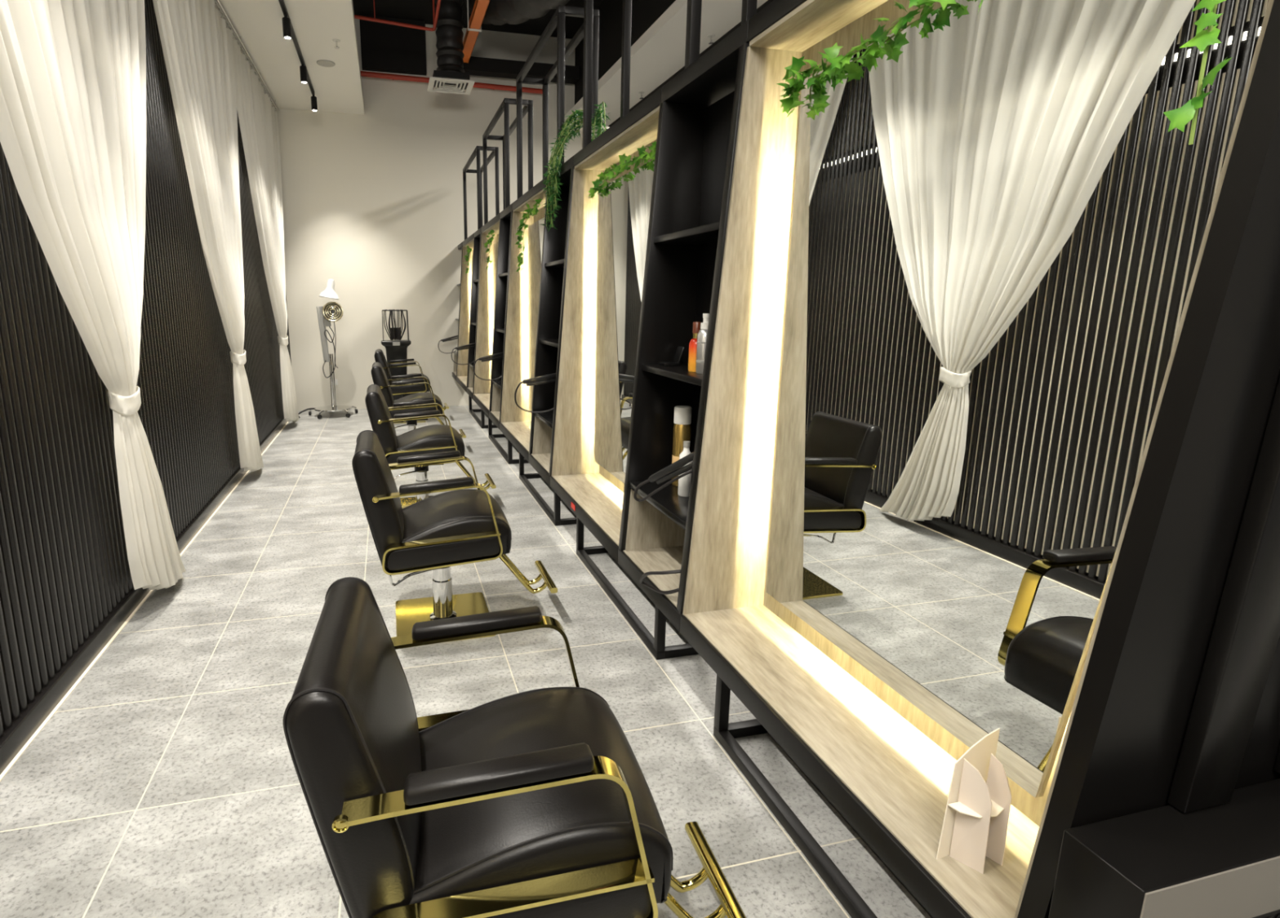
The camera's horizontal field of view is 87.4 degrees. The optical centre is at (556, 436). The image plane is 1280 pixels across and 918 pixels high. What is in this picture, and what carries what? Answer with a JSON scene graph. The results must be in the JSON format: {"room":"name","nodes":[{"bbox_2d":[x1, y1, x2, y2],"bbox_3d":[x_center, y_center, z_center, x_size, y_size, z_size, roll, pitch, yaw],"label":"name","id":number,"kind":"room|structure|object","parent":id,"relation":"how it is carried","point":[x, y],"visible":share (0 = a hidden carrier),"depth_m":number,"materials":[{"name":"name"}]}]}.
{"room":"hair salon","nodes":[
{"label":"hair salon","id":0,"kind":"room"},
{"bbox_2d":[0,0,291,738],"bbox_3d":[-2.296,-1.166,3.519,0.138,3.800,10.780,-3,12,-14],"label":"wall","id":1,"kind":"structure","parent":0,"point":[64,567],"depth_m":2.89,"materials":[{"name":"black paint"}]},
{"bbox_2d":[0,417,287,774],"bbox_3d":[-2.235,0.652,3.905,0.038,0.085,10.780,-3,12,-14],"label":"baseboard","id":2,"kind":"structure","parent":1,"relation":"attached to","point":[23,729],"depth_m":2.69,"materials":[{"name":"black"}]},
{"bbox_2d":[0,422,288,782],"bbox_3d":[-2.210,0.690,3.919,0.013,0.004,10.780,-3,12,-14],"label":"trim","id":3,"kind":"structure","parent":1,"relation":"attached to","point":[31,740],"depth_m":2.71,"materials":[{"name":"beige"}]},
{"bbox_2d":[213,0,364,114],"bbox_3d":[-1.754,-3.141,3.257,1.240,0.140,10.780,-3,12,-14],"label":"ceiling","id":4,"kind":"structure","parent":0,"point":[338,88],"depth_m":6.34,"materials":[{"name":"white paint"}]},
{"bbox_2d":[217,0,279,111],"bbox_3d":[-2.250,-3.119,3.618,0.016,0.050,9.700,-3,12,-14],"label":"rail","id":5,"kind":"object","parent":4,"relation":"attached to","point":[218,1],"visible":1,"depth_m":6.24,"materials":[{"name":"silver metal"}]},
{"bbox_2d":[0,0,186,591],"bbox_3d":[-1.929,-1.009,2.793,0.167,3.771,2.368,-3,12,-14],"label":"curtain","id":6,"kind":"object","parent":5,"relation":"hanging from","point":[73,73],"visible":1,"depth_m":2.80,"materials":[{"name":"white fabric"}]},
{"bbox_2d":[152,0,263,471],"bbox_3d":[-2.522,-1.474,5.084,0.158,3.771,2.390,-3,12,-14],"label":"curtain","id":7,"kind":"object","parent":5,"relation":"hanging from","point":[197,46],"visible":1,"depth_m":4.92,"materials":[{"name":"white fabric"}]},
{"bbox_2d":[232,34,298,422],"bbox_3d":[-3.103,-1.939,7.371,0.170,3.771,2.423,-3,12,-14],"label":"curtain","id":8,"kind":"object","parent":5,"relation":"hanging from","point":[257,117],"visible":1,"depth_m":7.12,"materials":[{"name":"white fabric"}]},
{"bbox_2d":[278,0,315,94],"bbox_3d":[-1.698,-3.075,3.374,0.030,0.035,8.950,-3,12,-14],"label":"track","id":9,"kind":"object","parent":4,"relation":"attached to","point":[282,2],"visible":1,"depth_m":6.15,"materials":[{"name":"black metal"}]},
{"bbox_2d":[282,14,291,39],"bbox_3d":[-2.252,-3.417,5.546,0.066,0.162,0.066,-3,12,-14],"label":"track spotlight","id":10,"kind":"object","parent":9,"relation":"attached to","point":[286,28],"visible":1,"depth_m":5.52,"materials":[{"name":"black metal"}]},
{"bbox_2d":[299,63,307,83],"bbox_3d":[-2.543,-3.646,6.677,0.066,0.162,0.066,-3,12,-14],"label":"track spotlight","id":11,"kind":"object","parent":9,"relation":"attached to","point":[303,69],"visible":1,"depth_m":6.65,"materials":[{"name":"black metal"}]},
{"bbox_2d":[311,94,317,111],"bbox_3d":[-2.797,-3.847,7.665,0.066,0.162,0.066,-3,12,-14],"label":"track spotlight","id":12,"kind":"object","parent":9,"relation":"attached to","point":[313,99],"visible":1,"depth_m":7.64,"materials":[{"name":"black metal"}]},
{"bbox_2d":[316,59,335,66],"bbox_3d":[-2.326,-3.761,6.699,0.180,0.012,0.180,-3,12,-14],"label":"ceiling speaker","id":13,"kind":"object","parent":4,"relation":"attached to","point":[325,63],"visible":1,"depth_m":6.67,"materials":[{"name":"grey plastic"}]},
{"bbox_2d":[332,39,340,48],"bbox_3d":[-2.030,-3.620,6.130,0.070,0.062,0.068,-3,12,-14],"label":"sprinkler","id":14,"kind":"object","parent":4,"relation":"attached to","point":[336,41],"visible":1,"depth_m":6.12,"materials":[{"name":"white metal"}]},
{"bbox_2d":[275,17,582,411],"bbox_3d":[-0.862,-2.935,9.264,5.800,5.000,0.120,-3,12,-14],"label":"wall","id":15,"kind":"structure","parent":0,"point":[373,200],"depth_m":8.87,"materials":[{"name":"beige paint"}]},
{"bbox_2d":[333,379,337,385],"bbox_3d":[-3.035,-0.744,9.084,0.080,0.080,0.007,-3,12,-14],"label":"wall socket","id":16,"kind":"object","parent":15,"relation":"attached to","point":[335,380],"visible":0.54,"depth_m":9.09,"materials":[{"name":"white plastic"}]},
{"bbox_2d":[360,71,542,93],"bbox_3d":[-1.333,-4.605,8.671,2.351,0.099,0.130,-3,12,-14],"label":"pipe","id":17,"kind":"object","parent":15,"relation":"attached to","point":[363,73],"visible":0.64,"depth_m":8.53,"materials":[{"name":"red metal"}]},
{"bbox_2d":[452,241,462,380],"bbox_3d":[-1.238,-1.688,9.034,0.354,1.800,0.592,-3,12,-14],"label":"shelving unit","id":18,"kind":"object","parent":15,"relation":"attached to","point":[460,246],"visible":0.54,"depth_m":8.87,"materials":[{"name":"black laminate"}]},
{"bbox_2d":[438,335,457,353],"bbox_3d":[-1.447,-1.252,9.014,0.323,0.252,0.068,-2,12,-10],"label":"iron","id":19,"kind":"object","parent":18,"relation":"hanging from","point":[449,339],"visible":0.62,"depth_m":8.99,"materials":[{"name":"black plastic"}]},
{"bbox_2d":[0,404,931,917],"bbox_3d":[0.445,0.579,4.653,5.800,0.050,10.920,-3,12,-14],"label":"floor","id":20,"kind":"structure","parent":0,"point":[166,784],"depth_m":2.37,"materials":[{"name":"grey tile"}]},
{"bbox_2d":[297,279,357,419],"bbox_3d":[-2.940,-1.120,8.476,0.617,1.737,0.639,3,12,15],"label":"steamer","id":21,"kind":"object","parent":20,"relation":"on","point":[330,312],"visible":0.97,"depth_m":8.44,"materials":[{"name":"silver metal"}]},
{"bbox_2d":[319,279,338,300],"bbox_3d":[-2.871,-1.852,8.367,0.236,0.258,0.240,-3,12,-14],"label":"hood","id":22,"kind":"object","parent":21,"relation":"attached to","point":[329,293],"depth_m":8.32,"materials":[{"name":"white plastic"}]},
{"bbox_2d":[381,309,411,399],"bbox_3d":[-2.113,-0.989,8.791,0.378,1.362,0.300,-3,12,-14],"label":"machine","id":23,"kind":"object","parent":20,"relation":"on","point":[396,349],"visible":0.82,"depth_m":8.65,"materials":[{"name":"black plastic"}]},
{"bbox_2d":[381,340,411,346],"bbox_3d":[-2.112,-1.227,8.742,0.378,0.070,0.284,-3,12,-14],"label":"tray","id":24,"kind":"object","parent":23,"relation":"on","point":[384,343],"depth_m":8.62,"materials":[{"name":"black plastic"}]},
{"bbox_2d":[374,349,448,423],"bbox_3d":[-1.809,-0.644,8.318,0.869,0.878,0.566,-3,12,-14],"label":"salon chair","id":25,"kind":"object","parent":20,"relation":"on","point":[406,390],"visible":0.58,"depth_m":8.06,"materials":[{"name":"black leather"}]},
{"bbox_2d":[371,362,466,438],"bbox_3d":[-1.352,-0.283,6.541,0.869,0.878,0.566,-3,12,-14],"label":"salon chair","id":26,"kind":"object","parent":20,"relation":"on","point":[378,374],"visible":0.6,"depth_m":6.29,"materials":[{"name":"black leather"}]},
{"bbox_2d":[364,384,496,506],"bbox_3d":[-0.897,0.076,4.774,0.869,0.878,0.566,-3,12,-14],"label":"salon chair","id":27,"kind":"object","parent":20,"relation":"on","point":[436,438],"visible":0.73,"depth_m":4.53,"materials":[{"name":"black leather"}]},
{"bbox_2d":[351,430,557,642],"bbox_3d":[-0.457,0.424,3.063,0.869,0.878,0.566,-3,12,-14],"label":"salon chair","id":28,"kind":"object","parent":20,"relation":"on","point":[437,533],"visible":0.99,"depth_m":2.84,"materials":[{"name":"black leather"}]},
{"bbox_2d":[468,395,497,428],"bbox_3d":[-0.926,-0.435,8.404,0.224,0.441,1.250,-3,12,-14],"label":"base frame","id":29,"kind":"object","parent":20,"relation":"on","point":[482,423],"visible":0.35,"depth_m":8.20,"materials":[{"name":"black metal"}]},
{"bbox_2d":[456,232,474,392],"bbox_3d":[-1.022,-1.517,8.194,0.354,1.800,1.175,-3,12,-14],"label":"station","id":30,"kind":"object","parent":29,"relation":"on","point":[466,280],"visible":0.4,"depth_m":8.71,"materials":[{"name":"brown wood"}]},
{"bbox_2d":[457,376,466,386],"bbox_3d":[-1.051,-0.688,8.355,0.282,0.022,1.157,-3,12,-14],"label":"countertop","id":31,"kind":"structure","parent":30,"relation":"on","point":[464,379],"depth_m":8.56,"materials":[{"name":"brown wood"}]},
{"bbox_2d":[463,245,472,275],"bbox_3d":[-1.069,-2.136,8.055,0.095,0.349,0.276,-6,13,-27],"label":"ivy garland","id":32,"kind":"object","parent":30,"relation":"hanging from","point":[468,251],"visible":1,"depth_m":8.09,"materials":[{"name":"green plant"}]},
{"bbox_2d":[462,146,499,239],"bbox_3d":[-0.888,-2.764,7.693,0.233,0.843,1.320,-3,12,-14],"label":"frame","id":33,"kind":"object","parent":30,"relation":"on","point":[495,153],"visible":0.79,"depth_m":7.12,"materials":[{"name":"black metal"}]},
{"bbox_2d":[488,417,528,464],"bbox_3d":[-0.487,-0.089,6.698,0.224,0.441,1.260,-3,12,-14],"label":"base frame","id":34,"kind":"object","parent":20,"relation":"on","point":[508,457],"visible":0.44,"depth_m":6.53,"materials":[{"name":"black metal"}]},
{"bbox_2d":[472,213,500,417],"bbox_3d":[-0.588,-1.174,6.508,0.354,1.800,1.175,-3,12,-14],"label":"station","id":35,"kind":"object","parent":34,"relation":"on","point":[487,278],"visible":0.44,"depth_m":7.02,"materials":[{"name":"brown wood"}]},
{"bbox_2d":[466,226,481,399],"bbox_3d":[-0.805,-1.346,7.351,0.354,1.800,0.599,-3,12,-14],"label":"shelving unit","id":36,"kind":"object","parent":35,"relation":"attached to","point":[477,234],"visible":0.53,"depth_m":7.53,"materials":[{"name":"black laminate"}]},
{"bbox_2d":[451,342,475,364],"bbox_3d":[-0.990,-0.905,7.264,0.326,0.243,0.069,-2,12,-13],"label":"iron","id":37,"kind":"object","parent":36,"relation":"hanging from","point":[467,346],"visible":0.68,"depth_m":7.24,"materials":[{"name":"black plastic"}]},
{"bbox_2d":[474,393,489,409],"bbox_3d":[-0.617,-0.345,6.669,0.282,0.022,1.157,-3,12,-14],"label":"countertop","id":38,"kind":"structure","parent":35,"relation":"on","point":[484,398],"depth_m":6.84,"materials":[{"name":"brown wood"}]},
{"bbox_2d":[484,229,495,270],"bbox_3d":[-0.639,-1.789,6.364,0.089,0.362,0.314,-3,12,-14],"label":"ivy garland","id":39,"kind":"object","parent":35,"relation":"hanging from","point":[491,232],"visible":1,"depth_m":6.42,"materials":[{"name":"green plant"}]},
{"bbox_2d":[493,242,497,316],"bbox_3d":[-0.510,-1.172,6.528,0.068,1.448,0.927,-3,12,-14],"label":"mirror","id":40,"kind":"object","parent":35,"relation":"attached to","point":[495,246],"depth_m":6.77,"materials":[{"name":"silver"}]},
{"bbox_2d":[482,97,533,224],"bbox_3d":[-0.462,-2.426,6.035,0.233,0.843,1.270,-3,12,-14],"label":"frame","id":41,"kind":"object","parent":35,"relation":"on","point":[504,106],"visible":0.81,"depth_m":5.48,"materials":[{"name":"black metal"}]},
{"bbox_2d":[283,577,746,917],"bbox_3d":[-0.037,0.764,1.390,0.869,0.878,0.566,-2,12,-10],"label":"salon chair","id":42,"kind":"object","parent":20,"relation":"on","point":[539,803],"visible":1,"depth_m":1.15,"materials":[{"name":"black leather"}]},
{"bbox_2d":[519,452,576,525],"bbox_3d":[-0.054,0.253,5.016,0.224,0.441,1.260,-3,12,-14],"label":"base frame","id":43,"kind":"object","parent":20,"relation":"on","point":[555,517],"visible":0.42,"depth_m":4.79,"materials":[{"name":"black metal"}]},
{"bbox_2d":[499,176,546,462],"bbox_3d":[-0.154,-0.831,4.821,0.354,1.800,1.175,-3,12,-14],"label":"station","id":44,"kind":"object","parent":43,"relation":"on","point":[523,294],"visible":0.37,"depth_m":5.30,"materials":[{"name":"brown wood"}]},
{"bbox_2d":[488,203,513,429],"bbox_3d":[-0.371,-1.003,5.664,0.354,1.800,0.599,-3,12,-14],"label":"shelving unit","id":45,"kind":"object","parent":44,"relation":"attached to","point":[505,215],"visible":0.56,"depth_m":5.85,"materials":[{"name":"black laminate"}]},
{"bbox_2d":[473,352,502,380],"bbox_3d":[-0.535,-0.592,5.572,0.326,0.243,0.069,-2,12,-13],"label":"iron","id":46,"kind":"object","parent":45,"relation":"hanging from","point":[490,357],"visible":0.67,"depth_m":5.54,"materials":[{"name":"black plastic"}]},
{"bbox_2d":[501,421,531,452],"bbox_3d":[-0.183,-0.002,4.982,0.282,0.022,1.157,-3,12,-14],"label":"countertop","id":47,"kind":"structure","parent":44,"relation":"on","point":[521,431],"depth_m":5.15,"materials":[{"name":"brown wood"}]},
{"bbox_2d":[515,198,542,272],"bbox_3d":[-0.210,-1.400,4.660,0.103,0.464,0.580,-3,12,-17],"label":"ivy garland","id":48,"kind":"object","parent":44,"relation":"hanging from","point":[534,211],"visible":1,"depth_m":4.77,"materials":[{"name":"green plant"}]},
{"bbox_2d":[528,217,544,411],"bbox_3d":[-0.076,-0.829,4.842,0.068,1.448,0.927,-3,12,-14],"label":"mirror","id":49,"kind":"object","parent":44,"relation":"attached to","point":[535,230],"depth_m":5.05,"materials":[{"name":"silver"}]},
{"bbox_2d":[515,4,599,199],"bbox_3d":[-0.031,-2.086,4.360,0.233,0.843,1.255,-3,12,-14],"label":"frame","id":50,"kind":"object","parent":44,"relation":"on","point":[557,19],"visible":0.73,"depth_m":3.92,"materials":[{"name":"black metal"}]},
{"bbox_2d":[576,516,698,660],"bbox_3d":[0.376,0.593,3.345,0.224,0.441,1.234,-3,12,-14],"label":"base frame","id":51,"kind":"object","parent":20,"relation":"on","point":[655,645],"visible":0.45,"depth_m":3.06,"materials":[{"name":"black metal"}]},
{"bbox_2d":[550,87,662,562],"bbox_3d":[0.280,-0.488,3.134,0.354,1.800,1.175,-3,12,-14],"label":"station","id":52,"kind":"object","parent":51,"relation":"on","point":[608,231],"visible":0.59,"depth_m":3.41,"materials":[{"name":"brown wood"}]},
{"bbox_2d":[528,155,574,486],"bbox_3d":[0.063,-0.660,3.978,0.354,1.800,0.599,-3,12,-14],"label":"shelving unit","id":53,"kind":"object","parent":52,"relation":"attached to","point":[555,242],"visible":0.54,"depth_m":4.17,"materials":[{"name":"black laminate"}]},
{"bbox_2d":[514,373,555,413],"bbox_3d":[-0.083,-0.255,3.842,0.328,0.238,0.069,-2,12,-13],"label":"iron","id":54,"kind":"object","parent":53,"relation":"hanging from","point":[542,380],"visible":0.68,"depth_m":3.81,"materials":[{"name":"black plastic"}]},
{"bbox_2d":[541,101,609,231],"bbox_3d":[0.131,-1.481,3.667,0.261,0.631,0.841,-6,13,-29],"label":"trailing plant","id":55,"kind":"object","parent":53,"relation":"on","point":[598,127],"visible":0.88,"depth_m":3.73,"materials":[{"name":"green plant"}]},
{"bbox_2d":[570,502,575,511],"bbox_3d":[0.082,0.351,3.345,0.002,0.027,0.070,-3,12,-14],"label":"sticker","id":56,"kind":"object","parent":52,"relation":"attached to","point":[572,506],"visible":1,"depth_m":3.33,"materials":[{"name":"red"}]},
{"bbox_2d":[551,473,623,546],"bbox_3d":[0.251,0.341,3.296,0.282,0.022,1.157,-3,12,-14],"label":"countertop","id":57,"kind":"structure","parent":52,"relation":"on","point":[602,501],"depth_m":3.39,"materials":[{"name":"brown wood"}]},
{"bbox_2d":[587,140,656,198],"bbox_3d":[0.288,-1.209,3.010,0.081,0.126,0.970,-3,12,-14],"label":"ivy garland","id":58,"kind":"object","parent":52,"relation":"attached to","point":[643,155],"visible":0.95,"depth_m":2.97,"materials":[{"name":"green plant"}]},
{"bbox_2d":[594,159,654,484],"bbox_3d":[0.358,-0.486,3.155,0.068,1.448,0.927,-3,12,-14],"label":"mirror","id":59,"kind":"object","parent":52,"relation":"attached to","point":[624,206],"depth_m":3.24,"materials":[{"name":"silver"}]},
{"bbox_2d":[582,0,757,147],"bbox_3d":[0.395,-1.749,2.704,0.233,0.843,1.240,-3,12,-14],"label":"frame","id":60,"kind":"object","parent":52,"relation":"on","point":[694,6],"visible":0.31,"depth_m":3.24,"materials":[{"name":"black metal"}]},
{"bbox_2d":[713,675,933,917],"bbox_3d":[0.796,0.926,1.709,0.224,0.441,1.200,-3,12,-14],"label":"base frame","id":61,"kind":"object","parent":20,"relation":"on","point":[725,732],"visible":0.44,"depth_m":1.93,"materials":[{"name":"black metal"}]},
{"bbox_2d":[680,0,1274,917],"bbox_3d":[0.721,-0.140,1.420,0.354,1.800,1.233,-3,12,-14],"label":"station","id":62,"kind":"object","parent":61,"relation":"on","point":[958,277],"visible":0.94,"depth_m":1.34,"materials":[{"name":"brown wood"}]},
{"bbox_2d":[617,20,749,631],"bbox_3d":[0.497,-0.317,2.291,0.354,1.800,0.599,-3,12,-14],"label":"shelving unit","id":63,"kind":"object","parent":62,"relation":"attached to","point":[699,115],"visible":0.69,"depth_m":2.44,"materials":[{"name":"black laminate"}]},
{"bbox_2d":[639,569,680,595],"bbox_3d":[0.369,0.485,2.242,0.247,0.120,0.078,10,15,39],"label":"power cord","id":64,"kind":"object","parent":63,"relation":"hanging from","point":[670,592],"visible":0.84,"depth_m":2.23,"materials":[{"name":"black rubber"}]},
{"bbox_2d":[633,452,693,502],"bbox_3d":[0.398,0.122,2.212,0.307,0.252,0.075,6,13,25],"label":"iron","id":65,"kind":"object","parent":63,"relation":"hanging from","point":[676,468],"visible":0.78,"depth_m":2.22,"materials":[{"name":"black plastic"}]},
{"bbox_2d":[658,346,684,365],"bbox_3d":[0.432,-0.304,2.497,0.078,0.070,0.060,-3,12,-14],"label":"case","id":66,"kind":"object","parent":63,"relation":"on","point":[679,350],"visible":1,"depth_m":2.49,"materials":[{"name":"black plastic"}]},
{"bbox_2d":[658,361,679,365],"bbox_3d":[0.423,-0.275,2.501,0.060,0.012,0.060,-3,12,-14],"label":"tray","id":67,"kind":"object","parent":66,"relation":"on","point":[664,363],"depth_m":2.48,"materials":[{"name":"black plastic"}]},
{"bbox_2d":[671,405,692,486],"bbox_3d":[0.476,0.036,2.535,0.067,0.303,0.067,-3,12,-14],"label":"spray can","id":68,"kind":"object","parent":63,"relation":"on","point":[682,414],"visible":0.62,"depth_m":2.50,"materials":[{"name":"gold metal"}]},
{"bbox_2d":[677,440,693,497],"bbox_3d":[0.466,0.116,2.401,0.048,0.200,0.048,-3,12,-14],"label":"bottle","id":69,"kind":"object","parent":63,"relation":"on","point":[684,482],"visible":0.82,"depth_m":2.39,"materials":[{"name":"white plastic"}]},
{"bbox_2d":[688,321,701,372],"bbox_3d":[0.477,-0.308,2.276,0.048,0.168,0.048,-3,12,-14],"label":"spray bottle","id":70,"kind":"object","parent":63,"relation":"on","point":[696,325],"visible":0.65,"depth_m":2.26,"materials":[{"name":"orange plastic"}]},
{"bbox_2d":[695,313,709,373],"bbox_3d":[0.493,-0.309,2.212,0.053,0.197,0.053,-3,12,-14],"label":"pump bottle","id":71,"kind":"object","parent":63,"relation":"on","point":[702,335],"visible":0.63,"depth_m":2.19,"materials":[{"name":"white plastic"}]},
{"bbox_2d":[684,604,1039,917],"bbox_3d":[0.685,0.684,1.609,0.282,0.022,1.157,-3,12,-14],"label":"countertop","id":72,"kind":"structure","parent":62,"relation":"on","point":[903,777],"depth_m":1.49,"materials":[{"name":"brown wood"}]},
{"bbox_2d":[777,0,955,115],"bbox_3d":[0.722,-0.837,1.350,0.079,0.151,0.907,-3,12,-15],"label":"ivy garland","id":73,"kind":"object","parent":62,"relation":"attached to","point":[796,85],"visible":1,"depth_m":1.58,"materials":[{"name":"green plant"}]},
{"bbox_2d":[936,728,1011,874],"bbox_3d":[0.743,0.643,1.164,0.115,0.235,0.053,-4,12,-20],"label":"decorative ornament","id":74,"kind":"object","parent":62,"relation":"on","point":[975,823],"visible":1,"depth_m":1.17,"materials":[{"name":"beige"}]},
{"bbox_2d":[1163,0,1231,145],"bbox_3d":[0.804,-0.565,0.786,0.064,0.410,0.067,-3,12,-14],"label":"ivy garland","id":75,"kind":"object","parent":62,"relation":"hanging from","point":[1180,117],"visible":1,"depth_m":0.81,"materials":[{"name":"green plant"}]},
{"bbox_2d":[1017,0,1279,917],"bbox_3d":[1.166,-0.010,0.898,0.953,2.600,0.139,-3,12,-14],"label":"end panel","id":76,"kind":"object","parent":20,"relation":"on","point":[1178,706],"visible":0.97,"depth_m":0.86,"materials":[{"name":"black laminate"}]},
{"bbox_2d":[1048,778,1279,917],"bbox_3d":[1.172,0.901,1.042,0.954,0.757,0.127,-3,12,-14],"label":"base cabinet","id":77,"kind":"object","parent":20,"relation":"on","point":[1221,861],"visible":1,"depth_m":0.88,"materials":[{"name":"black laminate"}]},
{"bbox_2d":[352,0,603,39],"bbox_3d":[0.454,-4.345,3.654,5.820,0.100,10.920,-3,12,-14],"label":"ceiling","id":78,"kind":"structure","parent":0,"point":[417,10],"depth_m":8.24,"materials":[{"name":"black paint"}]},
{"bbox_2d":[359,13,426,75],"bbox_3d":[-2.065,-4.952,8.417,0.800,0.600,0.118,-3,12,-14],"label":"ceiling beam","id":79,"kind":"structure","parent":78,"relation":"attached to","point":[384,47],"depth_m":8.37,"materials":[{"name":"black paint"}]},
{"bbox_2d":[354,0,440,31],"bbox_3d":[-1.426,-4.413,5.635,1.000,0.567,3.230,-3,12,-14],"label":"pipe","id":80,"kind":"object","parent":78,"relation":"hanging from","point":[435,15],"visible":0.93,"depth_m":7.12,"materials":[{"name":"brown paint"}]},
{"bbox_2d":[434,0,464,72],"bbox_3d":[-1.220,-4.579,7.575,0.324,0.910,0.324,-3,12,-14],"label":"air duct","id":81,"kind":"object","parent":78,"relation":"hanging from","point":[450,55],"visible":0.84,"depth_m":7.47,"materials":[{"name":"black"}]},
{"bbox_2d":[426,70,475,94],"bbox_3d":[-1.227,-4.093,7.672,0.500,0.100,0.500,-3,12,-14],"label":"ceiling vent","id":82,"kind":"object","parent":81,"relation":"attached to","point":[444,82],"visible":1,"depth_m":7.58,"materials":[{"name":"white metal"}]},
{"bbox_2d":[462,0,490,62],"bbox_3d":[-0.594,-4.521,6.101,0.152,0.535,4.750,-3,12,-14],"label":"cable tray","id":83,"kind":"object","parent":78,"relation":"hanging from","point":[480,7],"visible":0.87,"depth_m":7.33,"materials":[{"name":"orange paint"}]},
{"bbox_2d":[464,0,569,25],"bbox_3d":[0.202,-4.625,6.247,0.609,0.877,3.906,-7,14,-33],"label":"air duct","id":84,"kind":"object","parent":78,"relation":"hanging from","point":[499,12],"visible":0.88,"depth_m":7.04,"materials":[{"name":"black"}]},
{"bbox_2d":[574,0,675,104],"bbox_3d":[2.122,-4.019,4.971,1.580,1.050,9.080,-3,12,-14],"label":"wall","id":85,"kind":"structure","parent":0,"point":[645,13],"depth_m":7.53,"materials":[{"name":"black paint"}]},
{"bbox_2d":[462,56,579,84],"bbox_3d":[-0.500,-4.800,8.704,1.600,0.160,0.200,-3,12,-14],"label":"ceiling beam","id":86,"kind":"structure","parent":85,"relation":"attached to","point":[476,66],"depth_m":8.61,"materials":[{"name":"black paint"}]},
{"bbox_2d":[564,0,767,130],"bbox_3d":[1.806,-3.615,5.866,1.800,0.100,7.380,-3,12,-14],"label":"wall","id":87,"kind":"structure","parent":0,"point":[658,54],"depth_m":6.30,"materials":[{"name":"white paint"}]},
{"bbox_2d":[638,91,644,98],"bbox_3d":[0.963,-3.877,7.553,0.070,0.062,0.068,-3,12,-14],"label":"sprinkler","id":88,"kind":"object","parent":87,"relation":"attached to","point":[640,92],"visible":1,"depth_m":7.54,"materials":[{"name":"white metal"}]},
{"bbox_2d":[706,34,715,44],"bbox_3d":[1.379,-3.548,5.938,0.070,0.062,0.068,-3,12,-14],"label":"sprinkler","id":89,"kind":"object","parent":87,"relation":"attached to","point":[710,36],"visible":1,"depth_m":5.93,"materials":[{"name":"white metal"}]},
{"bbox_2d":[608,0,773,127],"bbox_3d":[1.551,-2.941,5.937,0.080,1.250,7.380,-3,12,-14],"label":"wall","id":90,"kind":"structure","parent":0,"point":[767,2],"depth_m":6.32,"materials":[{"name":"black paint"}]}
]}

